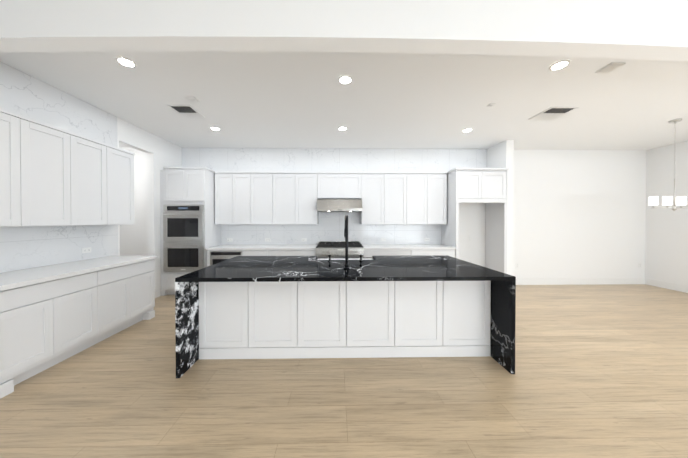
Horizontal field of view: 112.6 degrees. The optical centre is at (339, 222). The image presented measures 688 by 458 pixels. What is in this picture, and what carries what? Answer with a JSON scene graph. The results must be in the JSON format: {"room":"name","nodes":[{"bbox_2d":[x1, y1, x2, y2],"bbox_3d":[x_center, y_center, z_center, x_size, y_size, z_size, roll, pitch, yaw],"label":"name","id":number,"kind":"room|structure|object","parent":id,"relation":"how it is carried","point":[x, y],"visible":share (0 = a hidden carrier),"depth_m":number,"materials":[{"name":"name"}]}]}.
{"room":"kitchen","nodes":[
{"label":"kitchen","id":0,"kind":"room"},
{"bbox_2d":[117,117,181,295],"bbox_3d":[-3.431,-0.344,0.373,0.120,3.550,9.280,0,0,-1],"label":"wall","id":1,"kind":"structure","parent":0,"point":[161,152],"depth_m":4.25,"materials":[{"name":"white paint"}]},
{"bbox_2d":[0,108,35,226],"bbox_3d":[-3.208,-0.491,1.971,0.358,1.060,0.542,0,0,-1],"label":"upper cabinet","id":2,"kind":"object","parent":1,"relation":"attached to","point":[15,128],"depth_m":2.14,"materials":[{"name":"white wood"}]},
{"bbox_2d":[32,118,79,225],"bbox_3d":[-3.215,-0.495,2.381,0.358,1.060,0.542,0,0,-1],"label":"upper cabinet","id":3,"kind":"object","parent":1,"relation":"attached to","point":[51,175],"depth_m":2.46,"materials":[{"name":"white wood"}]},
{"bbox_2d":[0,61,117,272],"bbox_3d":[-3.381,-0.540,1.229,0.009,2.129,4.594,0,0,-1],"label":"wall tiles","id":4,"kind":"structure","parent":1,"relation":"attached to","point":[27,95],"depth_m":2.71,"materials":[{"name":"white stone"}]},
{"bbox_2d":[82,247,90,252],"bbox_3d":[-3.403,0.370,3.082,0.008,0.070,0.115,0,0,-1],"label":"outlet","id":5,"kind":"object","parent":4,"relation":"attached to","point":[86,250],"visible":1,"depth_m":3.08,"materials":[{"name":"white plastic"}]},
{"bbox_2d":[80,135,115,224],"bbox_3d":[-3.222,-0.498,2.791,0.358,1.060,0.542,0,0,-1],"label":"upper cabinet","id":6,"kind":"object","parent":1,"relation":"attached to","point":[97,174],"depth_m":2.88,"materials":[{"name":"white wood"}]},
{"bbox_2d":[112,145,134,223],"bbox_3d":[-3.228,-0.501,3.168,0.358,1.060,0.476,0,0,-1],"label":"upper cabinet","id":7,"kind":"object","parent":1,"relation":"attached to","point":[122,160],"depth_m":3.26,"materials":[{"name":"white wood"}]},
{"bbox_2d":[0,284,687,457],"bbox_3d":[0.973,1.456,0.462,12.290,0.050,9.520,0,0,-1],"label":"floor","id":8,"kind":"structure","parent":0,"point":[601,371],"depth_m":1.86,"materials":[{"name":"brown wood"}]},
{"bbox_2d":[0,292,7,398],"bbox_3d":[-3.052,0.986,1.370,0.648,0.876,0.952,0,0,-1],"label":"base cabinet","id":9,"kind":"object","parent":8,"relation":"on","point":[3,391],"depth_m":1.86,"materials":[{"name":"white wood"}]},
{"bbox_2d":[4,268,107,393],"bbox_3d":[-3.066,0.980,2.190,0.648,0.876,0.952,0,0,-1],"label":"base cabinet","id":10,"kind":"object","parent":8,"relation":"on","point":[52,315],"depth_m":2.19,"materials":[{"name":"white wood"}]},
{"bbox_2d":[0,256,157,291],"bbox_3d":[-3.044,0.525,1.766,0.678,0.040,3.340,0,0,-1],"label":"countertop","id":11,"kind":"structure","parent":10,"relation":"on","point":[20,278],"depth_m":2.40,"materials":[{"name":"white stone"}]},
{"bbox_2d":[108,260,154,336],"bbox_3d":[-3.080,0.974,2.976,0.648,0.876,0.886,0,0,-1],"label":"base cabinet","id":12,"kind":"object","parent":8,"relation":"on","point":[131,287],"depth_m":3.03,"materials":[{"name":"white wood"}]},
{"bbox_2d":[160,167,220,295],"bbox_3d":[-3.007,0.166,4.650,0.870,2.465,0.726,0,0,-1],"label":"tall cabinet","id":13,"kind":"object","parent":8,"relation":"on","point":[190,231],"visible":0.83,"depth_m":4.37,"materials":[{"name":"white wood"}]},
{"bbox_2d":[207,252,241,266],"bbox_3d":[-2.220,0.960,4.722,0.698,0.876,0.619,0,0,-1],"label":"base cabinet","id":14,"kind":"object","parent":8,"relation":"on","point":[218,254],"depth_m":4.41,"materials":[{"name":"white wood"}]},
{"bbox_2d":[206,244,317,251],"bbox_3d":[-1.521,0.502,4.724,2.096,0.040,0.633,0,0,-1],"label":"countertop","id":15,"kind":"structure","parent":14,"relation":"on","point":[288,247],"depth_m":4.43,"materials":[{"name":"white stone"}]},
{"bbox_2d":[242,252,269,255],"bbox_3d":[-1.633,0.960,4.732,0.476,0.876,0.619,0,0,-1],"label":"base cabinet","id":16,"kind":"object","parent":8,"relation":"on","point":[243,253],"depth_m":4.42,"materials":[{"name":"white wood"}]},
{"bbox_2d":[270,248,315,255],"bbox_3d":[-0.934,0.960,4.744,0.922,0.876,0.619,0,0,-1],"label":"base cabinet","id":17,"kind":"object","parent":8,"relation":"on","point":[271,253],"depth_m":4.43,"materials":[{"name":"white wood"}]},
{"bbox_2d":[316,241,363,257],"bbox_3d":[-0.009,0.905,4.692,0.914,0.985,0.736,0,0,-1],"label":"range","id":18,"kind":"object","parent":8,"relation":"on","point":[333,249],"visible":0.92,"depth_m":4.39,"materials":[{"name":"silver metal"}]},
{"bbox_2d":[175,255,515,377],"bbox_3d":[0.058,0.970,2.778,3.134,0.886,1.329,0,0,-1],"label":"kitchen island","id":19,"kind":"object","parent":8,"relation":"on","point":[264,307],"depth_m":2.40,"materials":[{"name":"white wood"}]},
{"bbox_2d":[175,259,514,278],"bbox_3d":[0.061,0.517,2.590,3.134,0.036,0.960,0,0,-1],"label":"island countertop","id":20,"kind":"structure","parent":19,"relation":"on","point":[230,268],"depth_m":2.40,"materials":[{"name":"black stone"}]},
{"bbox_2d":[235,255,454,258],"bbox_3d":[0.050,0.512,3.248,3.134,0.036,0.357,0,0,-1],"label":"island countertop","id":21,"kind":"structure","parent":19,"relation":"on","point":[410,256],"depth_m":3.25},
{"bbox_2d":[363,248,413,256],"bbox_3d":[0.916,0.960,4.777,0.927,0.876,0.617,0,0,-1],"label":"base cabinet","id":22,"kind":"object","parent":8,"relation":"on","point":[368,252],"depth_m":4.46,"materials":[{"name":"white wood"}]},
{"bbox_2d":[362,244,449,247],"bbox_3d":[1.352,0.502,4.773,1.800,0.040,0.633,0,0,-1],"label":"countertop","id":23,"kind":"structure","parent":22,"relation":"on","point":[364,245],"depth_m":4.65,"materials":[{"name":"white stone"}]},
{"bbox_2d":[414,248,455,257],"bbox_3d":[1.816,0.960,4.792,0.873,0.876,0.617,0,0,-1],"label":"base cabinet","id":24,"kind":"object","parent":8,"relation":"on","point":[417,251],"depth_m":4.48,"materials":[{"name":"white wood"}]},
{"bbox_2d":[441,168,508,273],"bbox_3d":[2.756,0.165,4.785,1.042,2.465,0.652,0,0,-1],"label":"tall cabinet","id":25,"kind":"object","parent":8,"relation":"on","point":[488,186],"visible":0.85,"depth_m":4.50,"materials":[{"name":"white wood"}]},
{"bbox_2d":[0,51,687,149],"bbox_3d":[0.973,-1.909,0.436,12.290,0.620,9.520,0,0,-1],"label":"ceiling","id":26,"kind":"structure","parent":0,"point":[266,99],"depth_m":2.94,"materials":[{"name":"white paint"}]},
{"bbox_2d":[115,56,136,67],"bbox_3d":[-2.148,-1.610,2.305,0.164,0.007,0.164,0,0,-1],"label":"recessed light","id":27,"kind":"object","parent":26,"relation":"in","point":[126,62],"visible":1,"depth_m":2.30,"materials":[{"name":"white"}]},
{"bbox_2d":[167,105,203,116],"bbox_3d":[-2.225,-1.616,3.334,0.310,0.010,0.360,0,0,-1],"label":"ceiling vent","id":28,"kind":"object","parent":26,"relation":"in","point":[186,110],"visible":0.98,"depth_m":3.31,"materials":[{"name":"white metal"}]},
{"bbox_2d":[185,97,199,102],"bbox_3d":[-1.936,-1.608,3.009,0.120,0.020,0.120,0,0,-1],"label":"detector","id":29,"kind":"object","parent":26,"relation":"attached to","point":[192,99],"visible":0.98,"depth_m":2.98,"materials":[{"name":"white plastic"}]},
{"bbox_2d":[0,0,687,60],"bbox_3d":[1.790,-1.724,1.777,10.370,0.808,0.231,0,0,-1],"label":"header beam","id":30,"kind":"structure","parent":26,"relation":"attached to","point":[641,29],"depth_m":1.65,"materials":[{"name":"white paint"}]},
{"bbox_2d":[338,75,352,83],"bbox_3d":[0.060,-1.612,2.594,0.164,0.007,0.164,0,0,-1],"label":"recessed light","id":31,"kind":"object","parent":26,"relation":"in","point":[345,79],"visible":1,"depth_m":2.58,"materials":[{"name":"white plastic"}]},
{"bbox_2d":[462,128,472,131],"bbox_3d":[2.241,-1.623,4.034,0.164,0.007,0.164,0,0,-1],"label":"recessed light","id":32,"kind":"object","parent":26,"relation":"in","point":[468,130],"visible":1,"depth_m":4.03,"materials":[{"name":"white"}]},
{"bbox_2d":[528,107,578,119],"bbox_3d":[3.147,-1.617,3.406,0.380,0.010,0.400,0,0,-1],"label":"ceiling vent","id":33,"kind":"object","parent":26,"relation":"in","point":[551,113],"visible":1,"depth_m":3.39,"materials":[{"name":"white metal"}]},
{"bbox_2d":[549,60,570,70],"bbox_3d":[2.248,-1.610,2.352,0.164,0.007,0.164,0,0,-1],"label":"recessed light","id":34,"kind":"object","parent":26,"relation":"in","point":[559,65],"visible":1,"depth_m":2.35,"materials":[{"name":"white plastic"}]},
{"bbox_2d":[595,62,625,72],"bbox_3d":[2.805,-1.605,2.385,0.140,0.017,0.150,0,0,-1],"label":"ceiling air vent slot","id":35,"kind":"structure","parent":26,"relation":"attached to","point":[610,67],"depth_m":2.36,"materials":[{"name":"white metal"}]},
{"bbox_2d":[648,179,686,210],"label":"chandelier","id":36,"kind":"object","parent":26,"relation":"hanging from","point":[667,201],"depth_m":3.63,"materials":[{"name":"white glass"}]},
{"bbox_2d":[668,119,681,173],"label":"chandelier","id":37,"kind":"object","parent":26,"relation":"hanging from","point":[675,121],"depth_m":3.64,"materials":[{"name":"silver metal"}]},
{"bbox_2d":[119,147,645,278],"bbox_3d":[0.893,-0.121,5.149,12.290,3.030,0.120,0,0,-1],"label":"wall","id":38,"kind":"structure","parent":0,"point":[579,213],"depth_m":5.16,"materials":[{"name":"white paint"}]},
{"bbox_2d":[215,171,234,223],"bbox_3d":[-2.358,-0.516,4.865,0.424,1.104,0.308,0,0,-1],"label":"upper cabinet","id":39,"kind":"object","parent":38,"relation":"attached to","point":[224,180],"depth_m":4.72,"materials":[{"name":"white wood"}]},
{"bbox_2d":[235,171,254,223],"bbox_3d":[-2.029,-0.516,4.870,0.498,1.104,0.308,0,0,-1],"label":"upper cabinet","id":40,"kind":"object","parent":38,"relation":"attached to","point":[244,180],"depth_m":4.72,"materials":[{"name":"white wood"}]},
{"bbox_2d":[255,171,274,223],"bbox_3d":[-1.621,-0.516,4.877,0.583,1.104,0.308,0,0,-1],"label":"upper cabinet","id":41,"kind":"object","parent":38,"relation":"attached to","point":[264,180],"depth_m":4.73,"materials":[{"name":"white wood"}]},
{"bbox_2d":[275,171,298,223],"bbox_3d":[-1.162,-0.516,4.885,0.599,1.104,0.308,0,0,-1],"label":"upper cabinet","id":42,"kind":"object","parent":38,"relation":"attached to","point":[292,197],"depth_m":4.74,"materials":[{"name":"white wood"}]},
{"bbox_2d":[299,171,318,223],"bbox_3d":[-0.732,-0.516,4.892,0.524,1.104,0.308,0,0,-1],"label":"upper cabinet","id":43,"kind":"object","parent":38,"relation":"attached to","point":[308,180],"depth_m":4.75,"materials":[{"name":"white wood"}]},
{"bbox_2d":[319,171,342,198],"bbox_3d":[-0.207,-0.786,4.899,0.522,0.565,0.308,0,0,-1],"label":"upper cabinet","id":44,"kind":"object","parent":38,"relation":"attached to","point":[330,182],"depth_m":4.75,"materials":[{"name":"white wood"}]},
{"bbox_2d":[182,148,486,244],"bbox_3d":[-0.088,-0.570,5.064,6.723,2.129,0.009,0,0,-1],"label":"wall tile","id":45,"kind":"structure","parent":38,"relation":"attached to","point":[330,226],"depth_m":5.06,"materials":[{"name":"white stone"}]},
{"bbox_2d":[317,199,362,211],"bbox_3d":[-0.011,-0.346,4.795,0.906,0.243,0.525,0,0,-1],"label":"range hood","id":46,"kind":"object","parent":38,"relation":"attached to","point":[339,205],"visible":1,"depth_m":4.56,"materials":[{"name":"silver metal"}]},
{"bbox_2d":[343,171,362,198],"bbox_3d":[0.183,-0.786,4.906,0.522,0.565,0.308,0,0,-1],"label":"upper cabinet","id":47,"kind":"object","parent":38,"relation":"attached to","point":[352,180],"depth_m":4.76,"materials":[{"name":"white wood"}]},
{"bbox_2d":[360,171,386,223],"bbox_3d":[0.714,-0.516,4.917,0.536,1.104,0.308,0,0,-1],"label":"upper cabinet","id":48,"kind":"object","parent":38,"relation":"attached to","point":[374,201],"depth_m":4.77,"materials":[{"name":"white wood"}]},
{"bbox_2d":[387,171,410,223],"bbox_3d":[1.150,-0.516,4.924,0.600,1.104,0.308,0,0,-1],"label":"upper cabinet","id":49,"kind":"object","parent":38,"relation":"attached to","point":[398,182],"depth_m":4.78,"materials":[{"name":"white wood"}]},
{"bbox_2d":[411,171,430,223],"bbox_3d":[1.600,-0.516,4.932,0.566,1.104,0.308,0,0,-1],"label":"upper cabinet","id":50,"kind":"object","parent":38,"relation":"attached to","point":[420,180],"depth_m":4.78,"materials":[{"name":"white wood"}]},
{"bbox_2d":[431,171,446,223],"bbox_3d":[1.989,-0.517,4.939,0.476,1.104,0.308,0,0,-1],"label":"upper cabinet","id":51,"kind":"object","parent":38,"relation":"attached to","point":[438,178],"depth_m":4.79,"materials":[{"name":"white wood"}]},
{"bbox_2d":[516,278,645,284],"bbox_3d":[5.162,1.324,5.166,3.474,0.140,0.014,0,0,-1],"label":"baseboard","id":52,"kind":"structure","parent":38,"relation":"attached to","point":[590,281],"depth_m":5.16,"materials":[{"name":"white wood"}]},
{"bbox_2d":[487,140,513,275],"bbox_3d":[3.354,-0.118,4.836,0.151,3.030,0.590,0,0,-1],"label":"wall","id":53,"kind":"structure","parent":0,"point":[500,155],"depth_m":4.54,"materials":[{"name":"white paint"}]},
{"bbox_2d":[645,141,687,285],"bbox_3d":[7.057,-0.345,0.552,0.120,3.550,9.280,0,0,-1],"label":"wall","id":54,"kind":"structure","parent":0,"point":[666,250],"depth_m":4.85,"materials":[{"name":"white paint"}]},
{"bbox_2d":[646,278,687,292],"bbox_3d":[6.990,1.360,0.573,0.013,0.140,9.259,0,0,-1],"label":"baseboard","id":55,"kind":"structure","parent":54,"relation":"attached to","point":[682,288],"depth_m":4.84,"materials":[{"name":"white wood"}]}
]}

